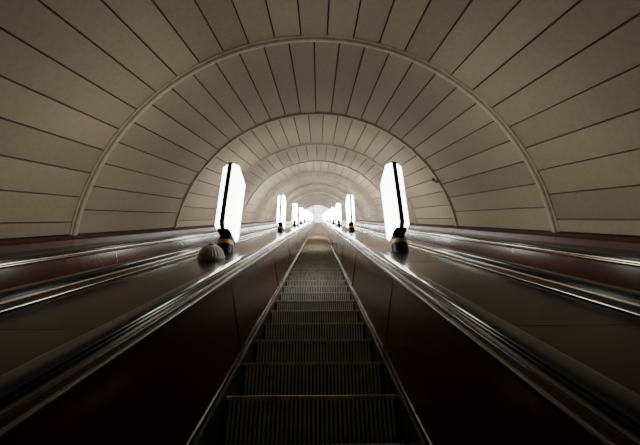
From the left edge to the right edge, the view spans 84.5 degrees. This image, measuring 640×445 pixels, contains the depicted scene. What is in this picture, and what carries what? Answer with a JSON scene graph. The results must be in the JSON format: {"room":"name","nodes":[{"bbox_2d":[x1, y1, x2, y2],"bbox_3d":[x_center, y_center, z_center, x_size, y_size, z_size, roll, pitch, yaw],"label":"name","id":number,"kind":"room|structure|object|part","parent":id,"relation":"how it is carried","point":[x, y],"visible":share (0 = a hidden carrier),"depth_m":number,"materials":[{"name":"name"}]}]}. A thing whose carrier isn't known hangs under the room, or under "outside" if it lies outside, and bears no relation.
{"room":"metro station","nodes":[
{"label":"metro station","id":0,"kind":"room"},
{"bbox_2d":[0,0,639,239],"bbox_3d":[-0.218,-1.449,33.233,7.955,44.082,72.505,0,-29,0],"label":"lining backing","id":1,"kind":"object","parent":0,"point":[39,0],"visible":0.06,"depth_m":5.10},
{"bbox_2d":[0,219,298,252],"bbox_3d":[-3.810,-0.065,33.229,0.360,40.924,70.677,0,-29,0],"label":"baseboard","id":2,"kind":"structure","parent":1,"relation":"attached to","point":[22,244],"depth_m":5.33,"materials":[{"name":"red paint"}]},
{"bbox_2d":[67,33,561,234],"bbox_3d":[-0.221,-1.675,33.406,7.345,42.014,69.810,0,-29,0],"label":"ribs","id":3,"kind":"object","parent":1,"relation":"attached to","point":[141,109],"visible":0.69,"depth_m":5.26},
{"bbox_2d":[0,0,639,238],"bbox_3d":[-0.220,-1.689,33.230,7.380,2.969,81.400,0,1,0],"label":"panels","id":4,"kind":"object","parent":1,"relation":"attached to","point":[616,210],"depth_m":4.87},
{"bbox_2d":[335,219,639,250],"bbox_3d":[3.390,-0.107,33.265,0.360,40.924,70.677,0,-29,0],"label":"baseboard","id":5,"kind":"structure","parent":1,"relation":"attached to","point":[609,241],"depth_m":5.18,"materials":[{"name":"red paint"}]},
{"bbox_3d":[-0.421,4.103,80.794,16.000,0.380,16.200,0,-29,0],"label":"floor","id":6,"kind":"structure","parent":0,"visible":0},
{"bbox_2d":[0,220,303,313],"bbox_3d":[-2.328,0.400,33.246,1.504,41.562,71.050,0,-29,0],"label":"escalator","id":7,"kind":"object","parent":6,"relation":"on","point":[26,280],"visible":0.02,"depth_m":3.45,"materials":[{"name":"metal"}]},
{"bbox_3d":[-2.941,0.422,33.244,0.276,0.902,81.500,0,1,0],"label":"steel trim","id":8,"kind":"part","parent":7,"relation":"part of","materials":[{"name":"silver metal"}]},
{"bbox_3d":[-2.965,-0.048,33.238,0.084,0.035,81.500,0,1,0],"label":"handrail","id":9,"kind":"part","parent":7,"relation":"part of","materials":[{"name":"black rubber"}]},
{"bbox_2d":[0,220,298,258],"bbox_3d":[-3.350,0.000,33.236,0.550,40.826,70.624,0,-29,0],"label":"deck","id":10,"kind":"object","parent":7,"relation":"attached to","point":[54,249],"visible":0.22,"depth_m":4.92,"materials":[{"name":"paint"}]},
{"bbox_2d":[0,220,639,444],"bbox_3d":[-0.207,0.387,33.257,1.504,41.562,71.050,0,-29,0],"label":"escalator","id":11,"kind":"object","parent":6,"relation":"on","point":[312,335],"visible":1,"depth_m":1.62,"materials":[{"name":"metal"}]},
{"bbox_2d":[0,220,312,374],"bbox_3d":[-1.270,0.015,33.246,0.630,40.778,70.596,0,-29,0],"label":"deck","id":12,"kind":"object","parent":11,"relation":"attached to","point":[29,332],"visible":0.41,"depth_m":1.70,"materials":[{"name":"paint"}]},
{"bbox_2d":[197,243,224,259],"bbox_3d":[-1.145,0.335,3.707,0.279,0.222,0.277,-11,-31,19],"label":"loudspeaker","id":13,"kind":"object","parent":12,"relation":"on","point":[211,251],"visible":1,"depth_m":3.60,"materials":[{"name":"grey paint"}]},
{"bbox_2d":[215,162,244,252],"bbox_3d":[-1.199,-0.137,4.684,0.220,1.281,0.592,0,-29,0],"label":"lamp","id":14,"kind":"object","parent":12,"relation":"on","point":[232,188],"visible":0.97,"depth_m":4.51,"materials":[{"name":"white glass"}]},
{"bbox_2d":[277,194,285,231],"bbox_3d":[-1.232,-0.219,11.183,0.220,1.281,0.592,0,-29,0],"label":"lamp","id":15,"kind":"object","parent":12,"relation":"on","point":[281,208],"visible":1,"depth_m":10.97,"materials":[{"name":"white glass"}]},
{"bbox_2d":[292,203,296,226],"bbox_3d":[-1.264,-0.302,17.682,0.220,1.281,0.592,0,-29,0],"label":"lamp","id":16,"kind":"object","parent":12,"relation":"on","point":[294,213],"visible":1,"depth_m":17.44,"materials":[{"name":"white glass"}]},
{"bbox_2d":[299,207,302,223],"bbox_3d":[-1.297,-0.385,24.182,0.220,1.281,0.592,0,-29,0],"label":"lamp","id":17,"kind":"object","parent":12,"relation":"on","point":[301,208],"visible":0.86,"depth_m":23.97,"materials":[{"name":"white glass"}]},
{"bbox_2d":[303,209,305,222],"bbox_3d":[-1.330,-0.468,30.681,0.220,1.281,0.592,0,-29,0],"label":"lamp","id":18,"kind":"object","parent":12,"relation":"on","point":[304,210],"visible":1,"depth_m":30.46,"materials":[{"name":"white glass"}]},
{"bbox_3d":[-0.845,-0.060,33.248,0.084,0.035,81.500,0,1,0],"label":"handrail","id":19,"kind":"part","parent":11,"relation":"part of","materials":[{"name":"black rubber"}]},
{"bbox_3d":[-0.821,0.409,33.254,0.276,0.902,81.500,0,1,0],"label":"steel trim","id":20,"kind":"part","parent":11,"relation":"part of","materials":[{"name":"silver metal"}]},
{"bbox_3d":[-0.821,0.300,33.253,0.254,0.660,81.500,0,1,0],"label":"balustrade","id":21,"kind":"part","parent":11,"relation":"part of","materials":[{"name":"laminate"}]},
{"bbox_3d":[0.405,0.293,33.259,0.254,0.660,81.500,0,1,0],"label":"balustrade","id":22,"kind":"part","parent":11,"relation":"part of","materials":[{"name":"laminate"}]},
{"bbox_3d":[0.407,0.402,33.260,0.276,0.902,81.500,0,1,0],"label":"steel trim","id":23,"kind":"part","parent":11,"relation":"part of","materials":[{"name":"silver metal"}]},
{"bbox_3d":[0.425,-0.068,33.254,0.084,0.035,81.500,0,1,0],"label":"handrail","id":24,"kind":"part","parent":11,"relation":"part of","materials":[{"name":"black rubber"}]},
{"bbox_2d":[323,220,639,393],"bbox_3d":[0.850,0.002,33.257,0.630,40.778,70.596,0,-29,0],"label":"deck","id":25,"kind":"object","parent":11,"relation":"attached to","point":[606,340],"visible":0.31,"depth_m":1.54,"materials":[{"name":"paint"}]},
{"bbox_2d":[331,207,334,223],"bbox_3d":[0.903,-0.398,24.193,0.220,1.281,0.592,0,-29,0],"label":"lamp","id":26,"kind":"object","parent":25,"relation":"on","point":[332,208],"visible":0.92,"depth_m":24.00,"materials":[{"name":"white glass"}]},
{"bbox_2d":[336,203,340,225],"bbox_3d":[0.935,-0.315,17.693,0.220,1.281,0.592,0,-29,0],"label":"lamp","id":27,"kind":"object","parent":25,"relation":"on","point":[338,205],"visible":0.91,"depth_m":17.51,"materials":[{"name":"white glass"}]},
{"bbox_2d":[346,194,354,230],"bbox_3d":[0.968,-0.233,11.194,0.220,1.281,0.592,0,-29,0],"label":"lamp","id":28,"kind":"object","parent":25,"relation":"on","point":[350,214],"visible":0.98,"depth_m":10.99,"materials":[{"name":"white glass"}]},
{"bbox_2d":[380,162,408,251],"bbox_3d":[1.001,-0.150,4.694,0.220,1.281,0.592,0,-29,0],"label":"lamp","id":29,"kind":"object","parent":25,"relation":"on","point":[395,210],"visible":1,"depth_m":4.50,"materials":[{"name":"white glass"}]},
{"bbox_2d":[331,220,639,316],"bbox_3d":[1.912,0.375,33.267,1.504,41.562,71.050,0,-29,0],"label":"escalator","id":30,"kind":"object","parent":6,"relation":"on","point":[610,280],"visible":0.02,"depth_m":3.32,"materials":[{"name":"metal"}]},
{"bbox_2d":[341,220,639,255],"bbox_3d":[2.930,-0.038,33.267,0.550,40.826,70.624,0,-29,0],"label":"deck","id":31,"kind":"object","parent":30,"relation":"attached to","point":[566,245],"visible":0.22,"depth_m":4.78,"materials":[{"name":"paint"}]},
{"bbox_3d":[2.526,0.389,33.271,0.276,0.902,81.500,0,1,0],"label":"steel trim","id":32,"kind":"part","parent":30,"relation":"part of","materials":[{"name":"silver metal"}]},
{"bbox_3d":[2.545,-0.081,33.265,0.084,0.035,81.500,0,1,0],"label":"handrail","id":33,"kind":"part","parent":30,"relation":"part of","materials":[{"name":"black rubber"}]},
{"bbox_3d":[-0.471,-2.849,82.627,16.000,0.300,19.800,0,-29,0],"label":"ceiling","id":34,"kind":"structure","parent":0,"visible":0},
{"bbox_2d":[306,205,331,221],"bbox_3d":[-0.346,-2.344,83.089,12.650,0.130,15.500,0,-29,0],"label":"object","id":35,"kind":"structure","parent":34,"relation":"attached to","point":[317,211],"depth_m":82.52,"materials":[{"name":"paint"}]}
]}

